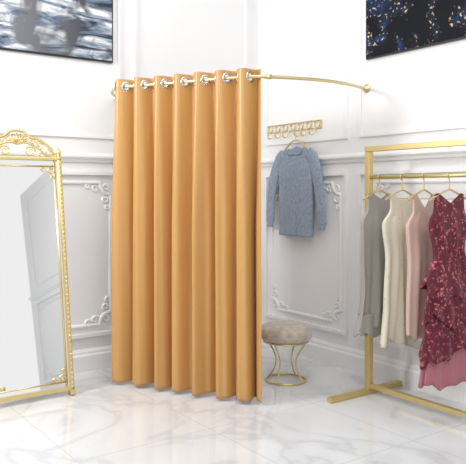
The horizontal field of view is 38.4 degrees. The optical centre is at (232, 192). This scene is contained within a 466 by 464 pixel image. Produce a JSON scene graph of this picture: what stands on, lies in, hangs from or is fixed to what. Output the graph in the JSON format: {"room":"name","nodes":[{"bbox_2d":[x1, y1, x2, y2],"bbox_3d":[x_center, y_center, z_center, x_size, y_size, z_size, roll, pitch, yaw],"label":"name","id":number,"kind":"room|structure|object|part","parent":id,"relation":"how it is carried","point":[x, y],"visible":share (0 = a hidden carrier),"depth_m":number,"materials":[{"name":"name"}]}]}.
{"room":"clothing boutique","nodes":[
{"label":"clothing boutique","id":0,"kind":"room"},
{"bbox_2d":[0,0,257,350],"bbox_3d":[-2.195,-0.350,4.385,6.100,3.400,0.100,0,0,-36],"label":"wall","id":1,"kind":"structure","parent":0,"point":[39,93],"depth_m":5.15,"materials":[{"name":"white paint"}]},
{"bbox_2d":[0,150,112,162],"bbox_3d":[-2.194,-0.270,4.299,6.000,0.070,0.040,0,0,-36],"label":"trim","id":2,"kind":"structure","parent":1,"relation":"attached to","point":[65,156],"depth_m":5.03,"materials":[{"name":"white paint"}]},
{"bbox_2d":[0,0,112,62],"bbox_3d":[-1.346,-1.410,4.917,1.010,0.800,0.029,0,0,-36],"label":"wall art","id":3,"kind":"object","parent":1,"relation":"attached to","point":[74,29],"visible":1,"depth_m":4.95,"materials":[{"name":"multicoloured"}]},
{"bbox_2d":[0,0,119,138],"bbox_3d":[-1.427,-1.140,4.868,1.332,1.442,0.014,0,0,-36],"label":"trim","id":4,"kind":"structure","parent":1,"relation":"attached to","point":[118,1],"depth_m":5.15,"materials":[{"name":"white paint"}]},
{"bbox_2d":[62,171,112,338],"bbox_3d":[-1.427,0.465,4.867,1.336,1.256,0.040,0,0,-36],"label":"trim","id":5,"kind":"structure","parent":1,"relation":"attached to","point":[102,188],"depth_m":5.16,"materials":[{"name":"white paint"}]},
{"bbox_2d":[72,345,111,372],"bbox_3d":[-2.197,1.268,4.303,6.000,0.165,0.030,0,0,-36],"label":"baseboard","id":6,"kind":"structure","parent":1,"relation":"attached to","point":[89,359],"depth_m":5.10,"materials":[{"name":"white paint"}]},
{"bbox_2d":[133,0,247,79],"bbox_3d":[-0.333,-1.140,5.658,1.132,1.442,0.014,0,0,-36],"label":"trim","id":7,"kind":"structure","parent":1,"relation":"attached to","point":[134,1],"depth_m":5.33,"materials":[{"name":"white paint"}]},
{"bbox_2d":[110,74,369,99],"bbox_3d":[-0.006,-0.762,4.726,1.970,0.102,0.855,0,0,8],"label":"curtain rod","id":8,"kind":"object","parent":1,"relation":"attached to","point":[366,88],"visible":0.79,"depth_m":4.48,"materials":[{"name":"gold metal"}]},
{"bbox_2d":[111,68,260,402],"bbox_3d":[-0.332,0.266,4.497,1.146,2.124,0.146,0,0,25],"label":"curtain","id":9,"kind":"object","parent":8,"relation":"hanging from","point":[186,219],"visible":1,"depth_m":4.47,"materials":[{"name":"fabric"}]},
{"bbox_2d":[0,344,465,463],"bbox_3d":[-0.136,1.400,1.616,6.200,0.100,7.000,0,0,-36],"label":"floor","id":10,"kind":"structure","parent":0,"point":[106,421],"depth_m":3.91,"materials":[{"name":"stone"}]},
{"bbox_2d":[0,129,75,402],"bbox_3d":[-1.430,0.457,4.487,0.608,1.787,0.468,0,0,-36],"label":"floor mirror","id":11,"kind":"object","parent":10,"relation":"on","point":[36,355],"visible":1,"depth_m":4.46,"materials":[{"name":"gold metal"}]},
{"bbox_2d":[261,320,311,385],"bbox_3d":[0.381,1.142,4.831,0.382,0.414,0.382,0,0,-36],"label":"round stool","id":12,"kind":"object","parent":10,"relation":"on","point":[278,332],"visible":0.99,"depth_m":4.71,"materials":[{"name":"beige fabric"}]},
{"bbox_3d":[0.282,1.202,4.898,0.086,0.283,0.011,0,0,34],"label":"leg","id":13,"kind":"part","parent":12,"relation":"part of","materials":[{"name":"gold metal"}]},
{"bbox_3d":[0.314,1.202,4.732,0.011,0.284,0.087,0,0,34],"label":"leg","id":14,"kind":"part","parent":12,"relation":"part of","materials":[{"name":"gold metal"}]},
{"bbox_3d":[0.381,0.998,4.831,0.382,0.125,0.382,0,0,-36],"label":"seat","id":15,"kind":"part","parent":12,"relation":"part of","materials":[{"name":"beige fabric"}]},
{"bbox_3d":[0.448,1.202,4.930,0.011,0.284,0.087,0,0,34],"label":"leg","id":16,"kind":"part","parent":12,"relation":"part of","materials":[{"name":"gold metal"}]},
{"bbox_3d":[0.480,1.202,4.764,0.086,0.283,0.011,0,0,34],"label":"leg","id":17,"kind":"part","parent":12,"relation":"part of","materials":[{"name":"gold metal"}]},
{"bbox_2d":[327,139,465,417],"bbox_3d":[1.256,0.519,4.001,0.680,1.662,1.282,0,0,-36],"label":"rack","id":18,"kind":"object","parent":10,"relation":"on","point":[370,387],"visible":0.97,"depth_m":4.37,"materials":[{"name":"gold metal"}]},
{"bbox_2d":[353,193,390,337],"bbox_3d":[0.976,0.474,4.442,0.495,0.950,0.130,0,0,-39],"label":"dress","id":19,"kind":"object","parent":18,"relation":"attached to","point":[370,311],"visible":0.62,"depth_m":4.35,"materials":[{"name":"grey fabric"}]},
{"bbox_2d":[363,174,389,199],"bbox_3d":[0.973,-0.038,4.444,0.336,0.172,0.013,0,0,-39],"label":"clothes hanger","id":20,"kind":"object","parent":18,"relation":"hanging from","point":[379,189],"visible":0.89,"depth_m":4.43,"materials":[{"name":"gold metal"}]},
{"bbox_2d":[385,174,410,199],"bbox_3d":[1.084,-0.038,4.290,0.316,0.172,0.014,0,0,-35],"label":"clothes hanger","id":21,"kind":"object","parent":18,"relation":"hanging from","point":[402,189],"visible":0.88,"depth_m":4.28,"materials":[{"name":"gold metal"}]},
{"bbox_2d":[380,193,418,348],"bbox_3d":[1.079,0.491,4.284,0.418,0.980,0.139,0,0,-35],"label":"dress","id":22,"kind":"object","parent":18,"relation":"in","point":[393,329],"visible":0.69,"depth_m":4.21,"materials":[{"name":"beige fabric"}]},
{"bbox_3d":[1.280,-0.105,4.018,0.025,0.025,1.200,0,0,-36],"label":"hanging rail","id":23,"kind":"part","parent":18,"relation":"part of","materials":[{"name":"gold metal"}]},
{"bbox_2d":[406,193,433,339],"bbox_3d":[1.185,0.450,4.152,0.348,0.894,0.129,0,0,-38],"label":"dress","id":24,"kind":"object","parent":18,"relation":"in","point":[419,245],"visible":0.72,"depth_m":4.06,"materials":[{"name":"pink fabric"}]},
{"bbox_2d":[408,173,432,200],"bbox_3d":[1.184,-0.038,4.152,0.306,0.172,0.013,0,0,-38],"label":"clothes hanger","id":25,"kind":"object","parent":18,"relation":"hanging from","point":[423,189],"visible":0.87,"depth_m":4.14,"materials":[{"name":"gold metal"}]},
{"bbox_2d":[418,193,465,390],"bbox_3d":[1.293,0.579,3.999,0.546,1.152,0.181,0,0,-37],"label":"floral dress","id":26,"kind":"object","parent":18,"relation":"in","point":[442,352],"visible":1,"depth_m":3.92,"materials":[{"name":"red fabric"}]},
{"bbox_2d":[429,172,465,200],"bbox_3d":[1.292,-0.038,4.002,0.385,0.173,0.014,0,0,-37],"label":"clothes hanger","id":27,"kind":"object","parent":18,"relation":"hanging from","point":[449,189],"visible":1,"depth_m":3.99,"materials":[{"name":"gold metal"}]},
{"bbox_2d":[258,0,465,364],"bbox_3d":[2.286,-0.350,3.301,0.100,3.400,6.900,0,0,-36],"label":"wall","id":28,"kind":"structure","parent":0,"point":[423,87],"depth_m":5.26,"materials":[{"name":"white paint"}]},
{"bbox_2d":[267,119,321,139],"bbox_3d":[0.477,-0.530,5.646,0.087,0.127,0.702,0,0,-36],"label":"wall hook rack","id":29,"kind":"object","parent":28,"relation":"attached to","point":[300,131],"visible":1,"depth_m":5.63,"materials":[{"name":"gold metal"}]},
{"bbox_2d":[284,133,307,150],"bbox_3d":[0.520,-0.416,5.554,0.013,0.163,0.365,0,0,-36],"label":"clothes hanger","id":30,"kind":"object","parent":29,"relation":"hanging from","point":[295,133],"visible":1,"depth_m":5.55,"materials":[{"name":"gold metal"}]},
{"bbox_2d":[266,146,326,236],"bbox_3d":[0.521,-0.016,5.553,0.097,0.744,0.740,0,0,-36],"label":"knit sweater","id":31,"kind":"object","parent":30,"relation":"hanging from","point":[298,170],"visible":1,"depth_m":5.50,"materials":[{"name":"blue fabric"}]},
{"bbox_2d":[264,172,348,335],"bbox_3d":[0.589,0.465,5.554,0.040,1.256,1.006,0,0,-36],"label":"trim","id":32,"kind":"structure","parent":28,"relation":"attached to","point":[335,316],"depth_m":5.28,"materials":[{"name":"white paint"}]},
{"bbox_2d":[266,0,348,145],"bbox_3d":[0.590,-1.140,5.555,0.014,1.442,1.002,0,0,-36],"label":"trim","id":33,"kind":"structure","parent":28,"relation":"attached to","point":[346,136],"depth_m":5.26,"materials":[{"name":"white paint"}]},
{"bbox_2d":[261,325,465,404],"bbox_3d":[2.233,1.268,3.263,0.030,0.165,6.900,0,0,-36],"label":"baseboard","id":34,"kind":"structure","parent":28,"relation":"attached to","point":[388,369],"depth_m":4.90,"materials":[{"name":"white paint"}]},
{"bbox_2d":[261,146,465,166],"bbox_3d":[2.229,-0.270,3.260,0.040,0.070,6.900,0,0,-36],"label":"trim","id":35,"kind":"structure","parent":28,"relation":"attached to","point":[456,151],"depth_m":4.75,"materials":[{"name":"white paint"}]},
{"bbox_2d":[357,167,465,352],"bbox_3d":[1.437,0.465,4.378,0.040,1.256,1.666,0,0,-36],"label":"trim","id":36,"kind":"structure","parent":28,"relation":"attached to","point":[387,183],"depth_m":4.82,"materials":[{"name":"white paint"}]},
{"bbox_2d":[359,0,465,136],"bbox_3d":[1.438,-1.140,4.379,0.014,1.442,1.662,0,0,-36],"label":"trim","id":37,"kind":"structure","parent":28,"relation":"attached to","point":[360,1],"depth_m":5.03,"materials":[{"name":"white paint"}]},
{"bbox_2d":[366,0,465,59],"bbox_3d":[1.327,-1.390,4.520,0.029,0.800,1.140,0,0,-36],"label":"wall art","id":38,"kind":"object","parent":28,"relation":"attached to","point":[392,26],"visible":1,"depth_m":4.63,"materials":[{"name":"black"}]},
{"bbox_3d":[1.329,-1.390,4.522,0.024,0.800,1.140,0,0,-36],"label":"frame","id":39,"kind":"part","parent":38,"relation":"part of","materials":[{"name":"black"}]}
]}

